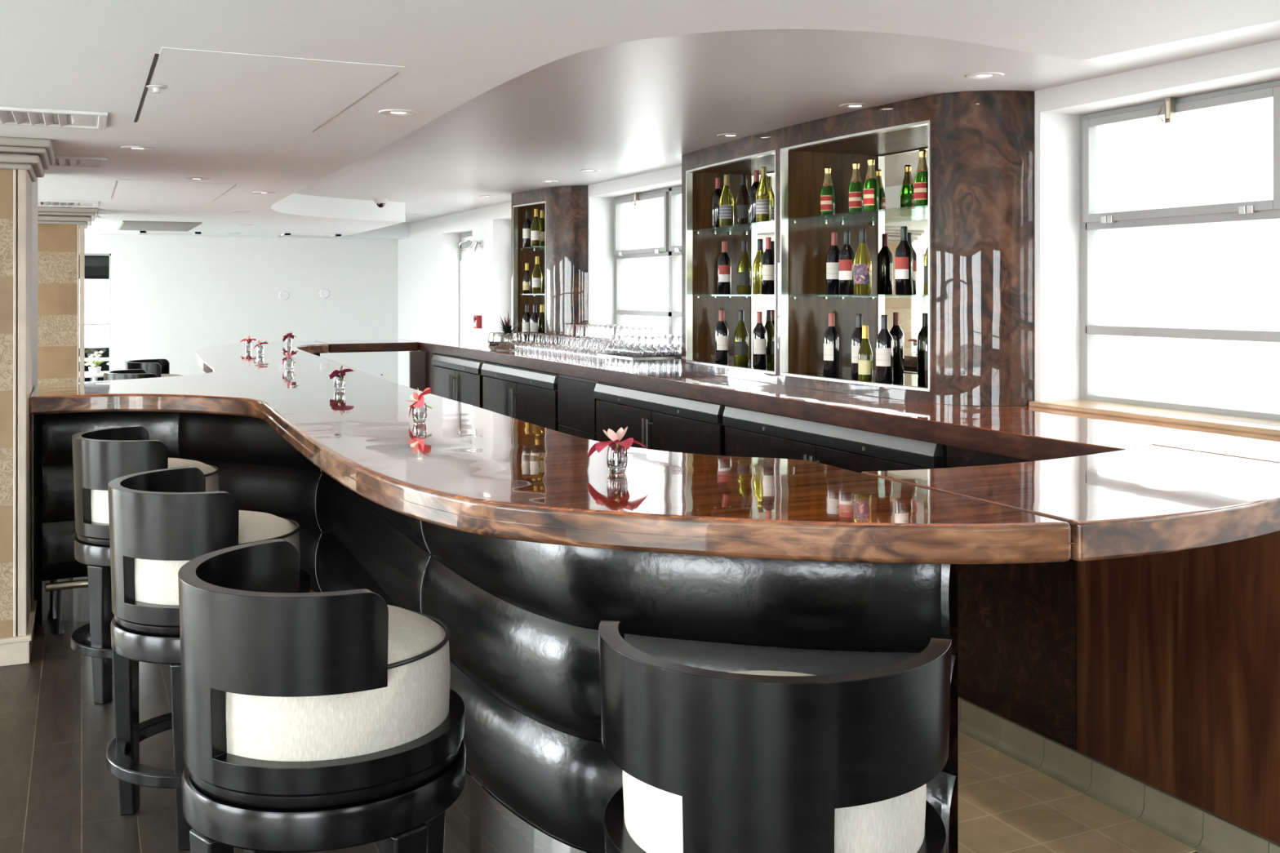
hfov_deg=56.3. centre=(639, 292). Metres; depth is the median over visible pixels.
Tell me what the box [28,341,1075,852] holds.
bar counter
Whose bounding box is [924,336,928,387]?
wine bottle
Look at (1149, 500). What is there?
hatch
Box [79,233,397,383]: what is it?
wall
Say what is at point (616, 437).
flower
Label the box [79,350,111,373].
orchid plant
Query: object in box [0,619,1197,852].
floor
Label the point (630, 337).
wine glass
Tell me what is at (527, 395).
fridge
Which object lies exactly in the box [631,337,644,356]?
wine glass
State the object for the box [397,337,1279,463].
countertop
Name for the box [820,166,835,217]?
champagne bottle
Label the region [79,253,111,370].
window
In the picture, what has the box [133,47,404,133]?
ceiling hatch
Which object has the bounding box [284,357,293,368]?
glass vase
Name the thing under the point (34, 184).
wall partition
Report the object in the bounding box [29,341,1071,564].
countertop
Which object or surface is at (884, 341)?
wine bottle
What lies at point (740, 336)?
wine bottle
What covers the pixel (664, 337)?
wine glass
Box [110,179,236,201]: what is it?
ceiling hatch
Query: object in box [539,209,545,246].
wine bottle
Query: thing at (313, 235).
ceiling vent
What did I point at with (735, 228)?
glass shelf
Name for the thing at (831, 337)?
wine bottle
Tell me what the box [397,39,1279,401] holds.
wall
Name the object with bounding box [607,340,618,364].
wine glass
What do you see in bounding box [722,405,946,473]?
fridge
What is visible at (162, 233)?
ceiling vent
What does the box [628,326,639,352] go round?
wine glass
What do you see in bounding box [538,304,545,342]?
wine bottle
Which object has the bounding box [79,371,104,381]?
side table
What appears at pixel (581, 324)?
wine glass
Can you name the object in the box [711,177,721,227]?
wine bottle
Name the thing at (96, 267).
television
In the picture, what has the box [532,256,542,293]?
wine bottle
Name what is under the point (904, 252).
wine bottle
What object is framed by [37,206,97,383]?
stone pillar
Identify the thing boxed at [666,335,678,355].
wine glass
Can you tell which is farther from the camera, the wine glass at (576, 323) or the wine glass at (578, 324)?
the wine glass at (576, 323)
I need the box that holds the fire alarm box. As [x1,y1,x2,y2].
[473,315,481,328]
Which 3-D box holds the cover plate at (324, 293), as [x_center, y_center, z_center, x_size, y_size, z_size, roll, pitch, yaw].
[-3.751,0.015,14.243,0.120,0.120,0.012,0,0,-25]
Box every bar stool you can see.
[70,426,218,704]
[103,368,156,380]
[106,466,310,850]
[124,359,181,377]
[177,538,466,852]
[598,620,951,852]
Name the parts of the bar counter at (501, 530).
padded panel, padded panel, foot rail, padded panel, padded panel, padded panel, padded panel, kick plate, padded panel, padded panel, padded panel, padded panel, padded panel, padded panel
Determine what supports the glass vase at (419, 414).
on the bar counter at (501, 530)
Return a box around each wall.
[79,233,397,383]
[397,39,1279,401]
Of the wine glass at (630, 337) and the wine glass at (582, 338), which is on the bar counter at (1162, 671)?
the wine glass at (582, 338)
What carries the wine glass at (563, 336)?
on the bar counter at (1162, 671)
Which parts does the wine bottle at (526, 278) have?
bottle glass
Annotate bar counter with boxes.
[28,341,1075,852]
[397,337,1279,846]
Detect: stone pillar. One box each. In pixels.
[0,136,54,666]
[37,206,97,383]
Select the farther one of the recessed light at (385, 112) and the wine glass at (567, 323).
the wine glass at (567, 323)
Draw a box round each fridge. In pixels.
[431,353,483,408]
[480,362,559,431]
[594,382,724,455]
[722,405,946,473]
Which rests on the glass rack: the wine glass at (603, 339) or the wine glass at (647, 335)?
the wine glass at (647, 335)
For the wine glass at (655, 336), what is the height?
0.115 m
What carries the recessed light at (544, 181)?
in the ceiling at (633, 108)
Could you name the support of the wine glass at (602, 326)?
on the bar counter at (1162, 671)
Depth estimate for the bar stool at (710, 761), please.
1.76 m
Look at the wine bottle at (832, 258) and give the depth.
5.76 m
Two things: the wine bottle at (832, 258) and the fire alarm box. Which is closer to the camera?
the wine bottle at (832, 258)
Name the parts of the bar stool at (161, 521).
leg, swivel plate, leg, backrest, seat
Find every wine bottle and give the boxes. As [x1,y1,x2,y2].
[522,210,532,247]
[522,262,530,293]
[522,304,530,341]
[530,208,541,246]
[530,304,539,342]
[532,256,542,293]
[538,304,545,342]
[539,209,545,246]
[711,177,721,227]
[715,310,728,363]
[717,240,730,294]
[719,174,733,226]
[733,310,748,364]
[736,173,749,224]
[737,240,751,294]
[749,169,763,224]
[752,239,764,294]
[752,311,766,368]
[755,166,771,223]
[761,236,774,294]
[823,312,839,376]
[826,232,839,294]
[838,231,854,294]
[851,313,862,379]
[853,228,871,294]
[857,324,872,381]
[875,314,893,382]
[894,226,912,294]
[924,246,928,294]
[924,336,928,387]
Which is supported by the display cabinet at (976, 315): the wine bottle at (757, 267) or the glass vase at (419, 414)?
the wine bottle at (757, 267)
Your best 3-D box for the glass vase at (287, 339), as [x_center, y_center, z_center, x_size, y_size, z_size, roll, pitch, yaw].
[-3.059,0.427,10.433,0.054,0.066,0.054,0,0,-25]
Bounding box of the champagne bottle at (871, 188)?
[862,157,879,213]
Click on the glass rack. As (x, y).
(629, 357)
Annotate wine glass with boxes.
[522,332,532,352]
[525,331,534,351]
[538,333,548,354]
[546,334,556,355]
[554,333,564,355]
[555,335,566,356]
[560,336,571,357]
[562,334,573,355]
[565,336,576,358]
[566,323,577,352]
[568,337,579,359]
[571,335,581,357]
[573,323,583,353]
[573,337,583,359]
[575,324,586,355]
[576,336,586,357]
[577,323,587,354]
[579,337,590,359]
[580,324,591,353]
[581,336,591,358]
[583,337,594,360]
[586,337,596,359]
[591,338,602,362]
[594,324,605,358]
[596,339,607,363]
[600,325,611,359]
[603,338,613,362]
[604,325,616,352]
[607,324,617,353]
[607,335,618,354]
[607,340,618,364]
[613,335,625,354]
[614,326,626,352]
[619,336,631,355]
[621,334,632,353]
[626,336,637,355]
[627,327,639,360]
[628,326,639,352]
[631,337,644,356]
[633,335,644,355]
[634,334,645,353]
[639,336,651,355]
[640,335,652,354]
[645,337,657,356]
[646,335,658,354]
[653,334,665,353]
[653,336,665,355]
[657,327,669,363]
[659,336,671,355]
[660,335,671,354]
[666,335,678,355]
[673,336,681,355]
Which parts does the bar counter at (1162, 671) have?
panel, post, drawer, drawer unit, divider post, panel, panel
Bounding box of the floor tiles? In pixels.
[957,731,1195,852]
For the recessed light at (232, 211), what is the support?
in the ceiling at (94, 55)
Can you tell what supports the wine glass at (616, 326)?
on the bar counter at (1162, 671)
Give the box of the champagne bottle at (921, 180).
[914,149,928,207]
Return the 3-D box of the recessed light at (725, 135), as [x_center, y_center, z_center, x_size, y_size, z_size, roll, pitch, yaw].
[0.469,-0.812,6.210,0.140,0.007,0.140,0,0,-25]
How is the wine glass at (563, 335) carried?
on the bar counter at (1162, 671)
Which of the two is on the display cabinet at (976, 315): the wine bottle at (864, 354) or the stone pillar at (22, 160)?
the wine bottle at (864, 354)
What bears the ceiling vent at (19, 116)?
in the ceiling at (94, 55)
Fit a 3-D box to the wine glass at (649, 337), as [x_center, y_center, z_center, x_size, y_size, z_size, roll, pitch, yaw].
[0.072,0.327,7.162,0.072,0.115,0.072,0,0,15]
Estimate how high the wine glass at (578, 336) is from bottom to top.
0.150 m
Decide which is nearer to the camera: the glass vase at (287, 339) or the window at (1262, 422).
the window at (1262, 422)
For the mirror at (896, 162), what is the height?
1.150 m
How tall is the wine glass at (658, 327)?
0.228 m
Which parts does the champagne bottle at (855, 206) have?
bottle glass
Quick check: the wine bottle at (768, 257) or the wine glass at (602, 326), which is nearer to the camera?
the wine bottle at (768, 257)
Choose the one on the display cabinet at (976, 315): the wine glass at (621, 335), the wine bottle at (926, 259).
the wine bottle at (926, 259)
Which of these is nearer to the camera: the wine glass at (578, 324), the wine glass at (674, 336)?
the wine glass at (674, 336)
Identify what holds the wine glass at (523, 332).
on the bar counter at (1162, 671)
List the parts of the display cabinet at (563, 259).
opening trim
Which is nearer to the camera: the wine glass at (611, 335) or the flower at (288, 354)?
the flower at (288, 354)
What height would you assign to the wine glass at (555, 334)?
0.150 m
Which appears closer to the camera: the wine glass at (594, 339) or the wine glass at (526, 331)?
the wine glass at (594, 339)
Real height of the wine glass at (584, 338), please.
0.150 m
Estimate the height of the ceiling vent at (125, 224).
0.015 m
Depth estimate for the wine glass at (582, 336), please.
8.28 m
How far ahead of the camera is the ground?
20.75 m
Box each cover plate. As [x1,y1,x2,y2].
[278,290,288,300]
[319,288,329,298]
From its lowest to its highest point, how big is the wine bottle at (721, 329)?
0.302 m
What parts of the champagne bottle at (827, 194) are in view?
bottle glass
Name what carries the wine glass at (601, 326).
on the bar counter at (1162, 671)
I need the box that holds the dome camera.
[373,198,387,207]
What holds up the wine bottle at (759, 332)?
on the display cabinet at (976, 315)
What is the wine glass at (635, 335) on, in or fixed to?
on the glass rack
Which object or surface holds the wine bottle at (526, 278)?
on the display cabinet at (563, 259)
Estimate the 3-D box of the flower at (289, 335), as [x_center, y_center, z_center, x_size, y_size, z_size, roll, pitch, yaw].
[-3.059,0.392,10.423,0.127,0.091,0.115,0,0,-41]
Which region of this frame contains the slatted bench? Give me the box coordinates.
[79,347,109,382]
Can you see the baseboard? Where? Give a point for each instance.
(1174, 818)
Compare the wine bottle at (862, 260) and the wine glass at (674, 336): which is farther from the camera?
the wine glass at (674, 336)
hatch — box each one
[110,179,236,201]
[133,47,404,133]
[315,339,417,352]
[861,444,1279,561]
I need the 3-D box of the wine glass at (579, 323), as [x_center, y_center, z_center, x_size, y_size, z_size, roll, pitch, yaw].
[-0.424,0.345,8.851,0.080,0.228,0.080,0,0,-18]
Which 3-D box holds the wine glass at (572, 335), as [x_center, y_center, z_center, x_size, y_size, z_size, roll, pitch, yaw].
[-0.449,0.385,8.457,0.072,0.150,0.072,0,0,15]
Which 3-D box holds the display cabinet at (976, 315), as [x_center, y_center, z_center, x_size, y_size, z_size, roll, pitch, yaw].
[0.880,-0.177,5.957,0.363,1.272,2.614,0,0,-25]
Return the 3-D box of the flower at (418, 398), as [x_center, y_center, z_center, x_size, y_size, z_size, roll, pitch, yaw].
[-0.784,0.394,4.263,0.091,0.108,0.136,0,0,8]
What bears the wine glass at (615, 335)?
on the glass rack
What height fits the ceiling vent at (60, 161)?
0.013 m
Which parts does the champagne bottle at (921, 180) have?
bottle glass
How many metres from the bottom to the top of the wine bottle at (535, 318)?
0.302 m
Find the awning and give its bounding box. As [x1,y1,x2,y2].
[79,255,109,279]
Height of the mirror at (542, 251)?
1.150 m
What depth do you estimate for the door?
12.86 m
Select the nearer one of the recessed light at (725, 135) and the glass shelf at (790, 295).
the glass shelf at (790, 295)
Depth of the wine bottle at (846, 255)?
5.62 m
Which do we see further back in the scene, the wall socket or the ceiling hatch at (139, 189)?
the wall socket
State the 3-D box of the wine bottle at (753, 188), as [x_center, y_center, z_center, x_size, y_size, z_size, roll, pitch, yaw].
[0.636,-0.515,6.539,0.075,0.302,0.075,0,0,30]
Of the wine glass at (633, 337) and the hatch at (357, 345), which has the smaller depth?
the wine glass at (633, 337)
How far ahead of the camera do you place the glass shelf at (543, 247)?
9.83 m
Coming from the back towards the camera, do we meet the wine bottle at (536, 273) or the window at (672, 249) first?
the wine bottle at (536, 273)
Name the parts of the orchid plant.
pot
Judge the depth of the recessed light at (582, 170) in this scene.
7.96 m
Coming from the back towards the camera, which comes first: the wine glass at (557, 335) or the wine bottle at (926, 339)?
the wine glass at (557, 335)
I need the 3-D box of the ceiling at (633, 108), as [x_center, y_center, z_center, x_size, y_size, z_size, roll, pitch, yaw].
[-2.614,-0.875,5.015,8.300,0.120,18.100,0,0,-25]
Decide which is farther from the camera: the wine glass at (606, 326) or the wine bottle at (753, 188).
the wine glass at (606, 326)
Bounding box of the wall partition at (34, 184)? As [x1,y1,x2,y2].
[31,177,37,600]
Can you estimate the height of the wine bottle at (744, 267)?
0.302 m
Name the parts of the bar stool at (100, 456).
swivel plate, leg, backrest, seat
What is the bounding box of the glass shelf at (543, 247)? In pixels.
[520,245,545,249]
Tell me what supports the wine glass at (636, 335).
on the glass rack
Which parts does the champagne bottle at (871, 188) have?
bottle glass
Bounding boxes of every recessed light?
[120,146,154,150]
[183,177,209,180]
[231,210,249,212]
[252,191,275,194]
[377,109,417,115]
[479,195,495,197]
[538,180,557,182]
[579,168,600,172]
[716,133,743,137]
[839,102,871,108]
[965,71,1004,79]
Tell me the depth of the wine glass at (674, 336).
7.23 m
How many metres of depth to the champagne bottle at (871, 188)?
5.44 m
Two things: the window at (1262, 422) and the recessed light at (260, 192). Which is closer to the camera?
the window at (1262, 422)
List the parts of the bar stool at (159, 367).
seat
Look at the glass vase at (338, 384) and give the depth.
5.63 m
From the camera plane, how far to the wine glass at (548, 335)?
8.64 m
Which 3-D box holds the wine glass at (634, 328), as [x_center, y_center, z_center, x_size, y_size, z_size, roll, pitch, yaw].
[-0.041,0.345,7.766,0.080,0.228,0.080,0,0,-34]
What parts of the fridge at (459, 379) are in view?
door, handle, handle, control rail, door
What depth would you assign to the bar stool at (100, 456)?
4.53 m
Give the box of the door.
[459,231,472,337]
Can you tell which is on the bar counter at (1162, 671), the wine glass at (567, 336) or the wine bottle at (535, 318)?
the wine glass at (567, 336)
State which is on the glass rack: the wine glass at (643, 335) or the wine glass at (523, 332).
the wine glass at (643, 335)
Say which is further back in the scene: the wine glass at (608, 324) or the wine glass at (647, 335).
the wine glass at (608, 324)
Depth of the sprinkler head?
3.71 m
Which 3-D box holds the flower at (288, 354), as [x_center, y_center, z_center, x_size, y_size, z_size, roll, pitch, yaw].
[-2.096,0.392,7.175,0.091,0.095,0.112,0,0,-28]
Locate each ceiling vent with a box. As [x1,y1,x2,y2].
[0,106,107,129]
[37,200,98,207]
[49,155,106,168]
[117,220,201,231]
[137,231,200,235]
[279,233,341,237]
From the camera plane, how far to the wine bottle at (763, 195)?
6.33 m
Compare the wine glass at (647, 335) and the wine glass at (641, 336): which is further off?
the wine glass at (647, 335)
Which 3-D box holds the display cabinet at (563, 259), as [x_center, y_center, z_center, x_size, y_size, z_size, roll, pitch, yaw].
[-0.732,-0.177,9.514,0.279,1.272,0.984,0,0,-25]
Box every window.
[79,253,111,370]
[613,186,681,353]
[1028,80,1279,435]
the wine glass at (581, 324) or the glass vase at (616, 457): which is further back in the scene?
the wine glass at (581, 324)
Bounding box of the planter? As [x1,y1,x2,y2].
[487,311,528,351]
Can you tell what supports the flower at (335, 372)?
in the glass vase at (338, 384)
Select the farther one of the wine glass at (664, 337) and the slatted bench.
the slatted bench
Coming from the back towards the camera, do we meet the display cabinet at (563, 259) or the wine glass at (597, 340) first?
the display cabinet at (563, 259)
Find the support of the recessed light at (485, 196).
in the ceiling at (633, 108)
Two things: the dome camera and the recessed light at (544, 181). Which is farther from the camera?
the dome camera
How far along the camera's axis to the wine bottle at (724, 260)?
6.75 m
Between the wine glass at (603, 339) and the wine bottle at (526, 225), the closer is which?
the wine glass at (603, 339)
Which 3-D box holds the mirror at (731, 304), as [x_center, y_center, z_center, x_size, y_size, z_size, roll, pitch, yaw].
[0.725,-0.150,6.616,0.006,1.150,1.140,0,0,-25]
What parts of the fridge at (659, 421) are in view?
door, handle, handle, control rail, door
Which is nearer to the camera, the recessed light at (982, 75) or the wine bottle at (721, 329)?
the recessed light at (982, 75)
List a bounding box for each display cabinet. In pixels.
[511,185,587,352]
[681,90,1034,405]
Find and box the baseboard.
[957,697,1279,852]
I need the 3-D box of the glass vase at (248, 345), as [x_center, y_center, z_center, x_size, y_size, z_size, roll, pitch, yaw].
[-3.150,0.427,9.638,0.054,0.066,0.054,0,0,-25]
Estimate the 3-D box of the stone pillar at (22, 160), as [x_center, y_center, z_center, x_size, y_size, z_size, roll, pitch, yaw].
[-3.140,0.460,5.112,1.140,2.200,0.790,0,0,-25]
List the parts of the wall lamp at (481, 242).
wall plate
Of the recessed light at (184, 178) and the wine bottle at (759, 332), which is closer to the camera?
the wine bottle at (759, 332)
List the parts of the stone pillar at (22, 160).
corner trim, crown moulding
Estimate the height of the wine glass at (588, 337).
0.150 m
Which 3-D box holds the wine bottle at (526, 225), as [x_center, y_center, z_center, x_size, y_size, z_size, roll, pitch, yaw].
[-0.924,-0.515,9.818,0.075,0.302,0.076,0,0,20]
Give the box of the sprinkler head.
[146,84,166,93]
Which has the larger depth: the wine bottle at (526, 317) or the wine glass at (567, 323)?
the wine bottle at (526, 317)
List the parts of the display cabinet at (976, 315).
opening trim, opening trim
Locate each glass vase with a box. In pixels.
[244,341,252,349]
[257,345,264,355]
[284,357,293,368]
[285,337,292,345]
[333,375,345,389]
[412,402,426,422]
[606,444,627,473]
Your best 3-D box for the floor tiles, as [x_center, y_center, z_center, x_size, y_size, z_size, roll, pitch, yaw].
[-0.964,1.559,7.037,1.600,0.006,8.830,0,0,-25]
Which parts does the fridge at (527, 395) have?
door, handle, handle, control rail, door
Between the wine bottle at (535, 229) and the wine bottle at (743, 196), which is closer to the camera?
the wine bottle at (743, 196)
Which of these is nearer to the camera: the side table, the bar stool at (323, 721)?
the bar stool at (323, 721)
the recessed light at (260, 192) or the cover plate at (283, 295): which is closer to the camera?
the recessed light at (260, 192)
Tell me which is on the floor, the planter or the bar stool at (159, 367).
the bar stool at (159, 367)
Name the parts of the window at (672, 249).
hopper sash, hopper sash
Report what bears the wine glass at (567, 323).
on the bar counter at (1162, 671)
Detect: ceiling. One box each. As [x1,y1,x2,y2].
[0,0,1279,239]
[293,20,1279,222]
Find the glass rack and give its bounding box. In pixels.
[597,351,681,370]
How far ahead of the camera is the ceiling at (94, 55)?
3.12 m
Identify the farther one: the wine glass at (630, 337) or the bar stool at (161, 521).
the wine glass at (630, 337)
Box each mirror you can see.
[539,206,545,315]
[721,164,774,364]
[833,135,928,381]
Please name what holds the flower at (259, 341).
in the glass vase at (260, 351)
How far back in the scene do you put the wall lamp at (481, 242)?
11.53 m
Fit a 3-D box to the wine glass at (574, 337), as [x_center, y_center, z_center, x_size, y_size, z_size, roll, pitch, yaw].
[-0.423,0.385,8.177,0.072,0.150,0.072,0,0,40]
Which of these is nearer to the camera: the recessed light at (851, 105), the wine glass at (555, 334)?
the recessed light at (851, 105)
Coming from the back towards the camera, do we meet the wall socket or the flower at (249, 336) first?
the wall socket
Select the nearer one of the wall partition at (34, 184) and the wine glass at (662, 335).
the wall partition at (34, 184)
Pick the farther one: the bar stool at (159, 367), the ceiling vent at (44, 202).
the bar stool at (159, 367)
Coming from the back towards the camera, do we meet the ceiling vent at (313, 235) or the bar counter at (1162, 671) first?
the ceiling vent at (313, 235)
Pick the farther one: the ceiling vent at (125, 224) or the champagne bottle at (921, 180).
the ceiling vent at (125, 224)
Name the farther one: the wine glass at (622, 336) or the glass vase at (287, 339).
the glass vase at (287, 339)
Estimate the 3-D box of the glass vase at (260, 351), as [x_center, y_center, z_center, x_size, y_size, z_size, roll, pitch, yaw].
[-2.788,0.427,8.800,0.054,0.066,0.054,0,0,-25]
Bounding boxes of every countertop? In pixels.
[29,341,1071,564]
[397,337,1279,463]
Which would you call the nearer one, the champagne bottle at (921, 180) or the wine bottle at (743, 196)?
the champagne bottle at (921, 180)
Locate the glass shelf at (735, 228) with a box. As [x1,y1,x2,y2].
[695,224,774,232]
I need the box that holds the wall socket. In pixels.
[378,372,384,379]
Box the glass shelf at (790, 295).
[789,294,928,297]
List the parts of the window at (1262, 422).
sill, hopper sash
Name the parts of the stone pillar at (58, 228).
crown moulding, corner trim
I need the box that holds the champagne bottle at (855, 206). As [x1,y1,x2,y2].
[848,161,863,214]
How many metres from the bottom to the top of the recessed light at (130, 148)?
0.007 m
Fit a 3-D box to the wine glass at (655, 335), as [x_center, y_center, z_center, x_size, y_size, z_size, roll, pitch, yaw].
[0.122,0.327,7.489,0.072,0.115,0.072,0,0,-34]
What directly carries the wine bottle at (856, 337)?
on the display cabinet at (976, 315)
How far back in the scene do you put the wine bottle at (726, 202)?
6.75 m
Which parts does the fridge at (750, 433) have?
door, handle, handle, door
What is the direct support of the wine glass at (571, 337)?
on the bar counter at (1162, 671)
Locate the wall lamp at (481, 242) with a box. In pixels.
[457,239,483,251]
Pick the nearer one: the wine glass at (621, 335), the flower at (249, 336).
the wine glass at (621, 335)
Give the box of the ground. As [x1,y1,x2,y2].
[79,333,1279,412]
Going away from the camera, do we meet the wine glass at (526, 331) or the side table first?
the wine glass at (526, 331)
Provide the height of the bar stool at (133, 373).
1.000 m
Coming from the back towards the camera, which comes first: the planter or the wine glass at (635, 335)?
the planter
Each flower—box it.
[240,335,256,342]
[253,339,267,350]
[282,332,296,342]
[282,351,297,365]
[328,365,354,382]
[407,387,431,415]
[587,426,650,458]

